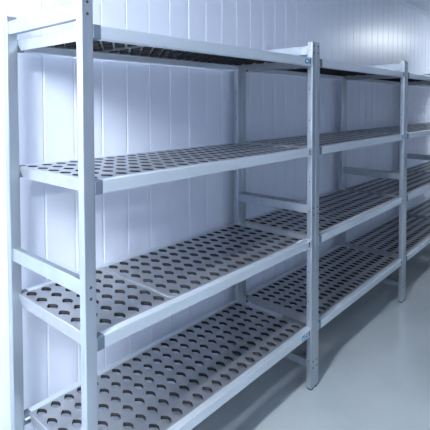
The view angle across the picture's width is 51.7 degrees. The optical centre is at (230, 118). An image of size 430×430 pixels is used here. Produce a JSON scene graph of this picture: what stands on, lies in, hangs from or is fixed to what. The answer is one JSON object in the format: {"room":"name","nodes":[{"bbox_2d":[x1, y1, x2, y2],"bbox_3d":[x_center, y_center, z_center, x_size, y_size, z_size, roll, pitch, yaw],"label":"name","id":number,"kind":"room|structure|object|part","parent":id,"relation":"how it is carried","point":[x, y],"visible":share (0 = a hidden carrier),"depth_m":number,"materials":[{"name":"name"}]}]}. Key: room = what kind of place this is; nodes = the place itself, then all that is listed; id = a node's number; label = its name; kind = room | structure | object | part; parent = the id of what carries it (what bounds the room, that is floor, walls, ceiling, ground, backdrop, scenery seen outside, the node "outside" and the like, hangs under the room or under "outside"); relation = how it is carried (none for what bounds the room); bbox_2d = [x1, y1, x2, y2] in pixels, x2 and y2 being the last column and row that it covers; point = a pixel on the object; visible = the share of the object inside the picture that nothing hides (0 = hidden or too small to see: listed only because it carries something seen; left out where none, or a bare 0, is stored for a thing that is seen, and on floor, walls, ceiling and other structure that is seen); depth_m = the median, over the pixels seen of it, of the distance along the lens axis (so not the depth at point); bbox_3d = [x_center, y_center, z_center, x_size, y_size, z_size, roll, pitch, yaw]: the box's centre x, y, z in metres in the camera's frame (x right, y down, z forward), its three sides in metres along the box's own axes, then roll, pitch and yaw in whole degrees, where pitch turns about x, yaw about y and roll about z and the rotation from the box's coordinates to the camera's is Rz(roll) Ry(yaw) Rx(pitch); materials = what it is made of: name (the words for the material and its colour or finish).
{"room":"walk-in cold room","nodes":[
{"label":"walk-in cold room","id":0,"kind":"room"},
{"bbox_2d":[0,0,429,429],"bbox_3d":[0.620,0.074,3.277,0.100,2.410,14.500,2,3,40],"label":"wall","id":1,"kind":"structure","parent":0,"point":[139,107],"depth_m":2.14,"materials":[{"name":"white metal"}]},
{"bbox_2d":[393,0,429,17],"bbox_3d":[0.667,-1.113,3.194,0.030,0.030,14.500,2,3,40],"label":"trim","id":2,"kind":"structure","parent":1,"relation":"attached to","point":[401,2],"depth_m":4.65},
{"bbox_2d":[123,243,429,429],"bbox_3d":[2.767,1.387,1.497,5.730,0.100,14.700,2,3,40],"label":"floor","id":3,"kind":"structure","parent":0,"point":[374,355],"depth_m":2.25,"materials":[{"name":"grey concrete"}]},
{"bbox_2d":[3,0,315,429],"bbox_3d":[-0.177,0.488,1.829,0.487,1.686,1.239,2,3,40],"label":"shelving rack","id":4,"kind":"object","parent":3,"relation":"on","point":[235,253],"visible":1,"depth_m":1.62,"materials":[{"name":"metal"}]},
{"bbox_3d":[-0.742,0.493,1.519,0.028,1.674,0.036,2,3,40],"label":"post","id":5,"kind":"part","parent":4,"relation":"part of","materials":[{"name":"metal"}]},
{"bbox_3d":[-0.454,-0.248,1.484,0.428,0.039,0.322,2,3,40],"label":"shelf panel","id":6,"kind":"part","parent":4,"relation":"part of","materials":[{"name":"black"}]},
{"bbox_3d":[-0.394,0.503,1.224,0.028,1.674,0.036,2,3,40],"label":"post","id":7,"kind":"part","parent":4,"relation":"part of","materials":[{"name":"metal"}]},
{"bbox_3d":[-0.459,0.618,1.505,0.428,0.039,0.322,2,3,40],"label":"shelf panel","id":8,"kind":"part","parent":4,"relation":"part of","materials":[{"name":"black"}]},
{"bbox_3d":[-0.372,0.177,1.594,0.428,0.037,0.572,2,3,40],"label":"shelf panel","id":9,"kind":"part","parent":4,"relation":"part of","materials":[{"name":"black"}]},
{"bbox_3d":[-0.309,1.043,1.696,0.428,0.037,0.727,2,3,40],"label":"shelf panel","id":10,"kind":"part","parent":4,"relation":"part of","materials":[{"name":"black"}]},
{"bbox_3d":[-0.077,-0.264,1.927,0.428,0.039,0.839,2,3,40],"label":"shelf panel","id":11,"kind":"part","parent":4,"relation":"part of","materials":[{"name":"black"}]},
{"bbox_3d":[-0.082,0.602,1.948,0.428,0.039,0.839,2,3,40],"label":"shelf panel","id":12,"kind":"part","parent":4,"relation":"part of","materials":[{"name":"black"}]},
{"bbox_3d":[-0.001,0.161,2.030,0.428,0.037,0.573,2,3,40],"label":"shelf panel","id":13,"kind":"part","parent":4,"relation":"part of","materials":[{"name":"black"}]},
{"bbox_3d":[0.038,0.461,2.436,0.028,1.674,0.036,2,3,40],"label":"post","id":14,"kind":"part","parent":4,"relation":"part of","materials":[{"name":"metal"}]},
{"bbox_3d":[0.062,1.028,2.132,0.428,0.037,0.418,2,3,40],"label":"shelf panel","id":15,"kind":"part","parent":4,"relation":"part of","materials":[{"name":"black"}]},
{"bbox_3d":[0.386,0.470,2.140,0.028,1.674,0.036,2,3,40],"label":"post","id":16,"kind":"part","parent":4,"relation":"part of","materials":[{"name":"metal"}]},
{"bbox_2d":[242,42,405,386],"bbox_3d":[0.626,0.454,2.773,0.487,1.686,1.239,2,3,40],"label":"shelving rack","id":17,"kind":"object","parent":3,"relation":"on","point":[337,211],"visible":0.88,"depth_m":2.64,"materials":[{"name":"metal"}]},
{"bbox_3d":[0.062,0.460,2.463,0.028,1.674,0.036,2,3,40],"label":"post","id":18,"kind":"part","parent":17,"relation":"part of","materials":[{"name":"metal"}]},
{"bbox_3d":[0.350,-0.282,2.428,0.428,0.039,0.322,2,3,40],"label":"shelf panel","id":19,"kind":"part","parent":17,"relation":"part of","materials":[{"name":"black"}]},
{"bbox_3d":[0.344,0.584,2.449,0.428,0.039,0.322,2,3,40],"label":"shelf panel","id":20,"kind":"part","parent":17,"relation":"part of","materials":[{"name":"black"}]},
{"bbox_3d":[0.431,0.143,2.538,0.428,0.037,0.572,2,3,40],"label":"shelf panel","id":21,"kind":"part","parent":17,"relation":"part of","materials":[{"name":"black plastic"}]},
{"bbox_3d":[0.495,1.009,2.640,0.428,0.037,0.727,2,3,40],"label":"shelf panel","id":22,"kind":"part","parent":17,"relation":"part of","materials":[{"name":"black plastic"}]},
{"bbox_3d":[0.409,0.469,2.168,0.028,1.674,0.036,2,3,40],"label":"post","id":23,"kind":"part","parent":17,"relation":"part of","materials":[{"name":"metal"}]},
{"bbox_3d":[0.721,0.569,2.892,0.428,0.039,0.839,2,3,40],"label":"shelf panel","id":24,"kind":"part","parent":17,"relation":"part of","materials":[{"name":"black plastic"}]},
{"bbox_3d":[0.726,-0.298,2.871,0.428,0.039,0.839,2,3,40],"label":"shelf panel","id":25,"kind":"part","parent":17,"relation":"part of","materials":[{"name":"black"}]},
{"bbox_3d":[0.842,0.427,3.380,0.028,1.674,0.036,2,3,40],"label":"post","id":26,"kind":"part","parent":17,"relation":"part of","materials":[{"name":"metal"}]},
{"bbox_3d":[0.803,0.128,2.974,0.428,0.037,0.573,2,3,40],"label":"shelf panel","id":27,"kind":"part","parent":17,"relation":"part of","materials":[{"name":"black"}]},
{"bbox_3d":[0.866,0.994,3.076,0.428,0.037,0.418,2,3,40],"label":"shelf panel","id":28,"kind":"part","parent":17,"relation":"part of","materials":[{"name":"black plastic"}]},
{"bbox_3d":[1.189,0.436,3.084,0.028,1.674,0.036,2,3,40],"label":"post","id":29,"kind":"part","parent":17,"relation":"part of","materials":[{"name":"metal"}]},
{"bbox_2d":[344,61,429,300],"bbox_3d":[1.430,0.420,3.717,0.487,1.686,1.239,2,3,40],"label":"shelving rack","id":30,"kind":"object","parent":3,"relation":"on","point":[383,238],"visible":0.71,"depth_m":3.50,"materials":[{"name":"metal"}]},
{"bbox_3d":[0.865,0.426,3.407,0.028,1.674,0.036,2,3,40],"label":"post","id":31,"kind":"part","parent":30,"relation":"part of","materials":[{"name":"metal"}]},
{"bbox_3d":[1.153,-0.316,3.372,0.428,0.039,0.322,2,3,40],"label":"shelf panel","id":32,"kind":"part","parent":30,"relation":"part of","materials":[{"name":"black plastic"}]},
{"bbox_3d":[1.148,0.551,3.393,0.428,0.039,0.322,2,3,40],"label":"shelf panel","id":33,"kind":"part","parent":30,"relation":"part of","materials":[{"name":"black"}]},
{"bbox_3d":[1.235,0.109,3.482,0.428,0.037,0.572,2,3,40],"label":"shelf panel","id":34,"kind":"part","parent":30,"relation":"part of","materials":[{"name":"black"}]},
{"bbox_3d":[1.298,0.976,3.583,0.428,0.037,0.727,2,3,40],"label":"shelf panel","id":35,"kind":"part","parent":30,"relation":"part of","materials":[{"name":"black"}]},
{"bbox_3d":[1.524,0.535,3.836,0.428,0.039,0.839,2,3,40],"label":"shelf panel","id":36,"kind":"part","parent":30,"relation":"part of","materials":[{"name":"black"}]},
{"bbox_3d":[1.645,0.393,4.324,0.028,1.674,0.036,2,3,40],"label":"post","id":37,"kind":"part","parent":30,"relation":"part of","materials":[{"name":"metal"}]},
{"bbox_3d":[1.530,-0.332,3.815,0.428,0.039,0.839,2,3,40],"label":"shelf panel","id":38,"kind":"part","parent":30,"relation":"part of","materials":[{"name":"black plastic"}]},
{"bbox_3d":[1.606,0.094,3.918,0.428,0.037,0.573,2,3,40],"label":"shelf panel","id":39,"kind":"part","parent":30,"relation":"part of","materials":[{"name":"black"}]},
{"bbox_3d":[1.213,0.435,3.112,0.028,1.674,0.036,2,3,40],"label":"post","id":40,"kind":"part","parent":30,"relation":"part of","materials":[{"name":"metal"}]},
{"bbox_3d":[1.669,0.960,4.020,0.428,0.037,0.418,2,3,40],"label":"shelf panel","id":41,"kind":"part","parent":30,"relation":"part of","materials":[{"name":"black plastic"}]},
{"bbox_2d":[406,84,429,218],"bbox_3d":[2.233,0.386,4.661,0.487,1.686,1.239,2,3,40],"label":"shelving rack","id":42,"kind":"object","parent":3,"relation":"on","point":[422,209],"visible":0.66,"depth_m":4.48,"materials":[{"name":"metal"}]},
{"bbox_3d":[2.101,0.942,4.527,0.428,0.037,0.727,2,3,40],"label":"shelf panel","id":43,"kind":"part","parent":42,"relation":"part of","materials":[{"name":"black"}]},
{"bbox_3d":[2.038,0.076,4.426,0.428,0.037,0.572,2,3,40],"label":"shelf panel","id":44,"kind":"part","parent":42,"relation":"part of","materials":[{"name":"black"}]},
{"bbox_3d":[1.951,0.517,4.337,0.428,0.039,0.322,2,3,40],"label":"shelf panel","id":45,"kind":"part","parent":42,"relation":"part of","materials":[{"name":"black plastic"}]},
{"bbox_3d":[2.328,0.501,4.780,0.428,0.039,0.839,2,3,40],"label":"shelf panel","id":46,"kind":"part","parent":42,"relation":"part of","materials":[{"name":"black plastic"}]},
{"bbox_2d":[403,0,429,13],"bbox_3d":[2.762,-1.122,1.411,5.730,0.100,14.700,2,3,40],"label":"ceiling","id":47,"kind":"structure","parent":0,"point":[424,5],"depth_m":4.57,"materials":[{"name":"white"}]}
]}

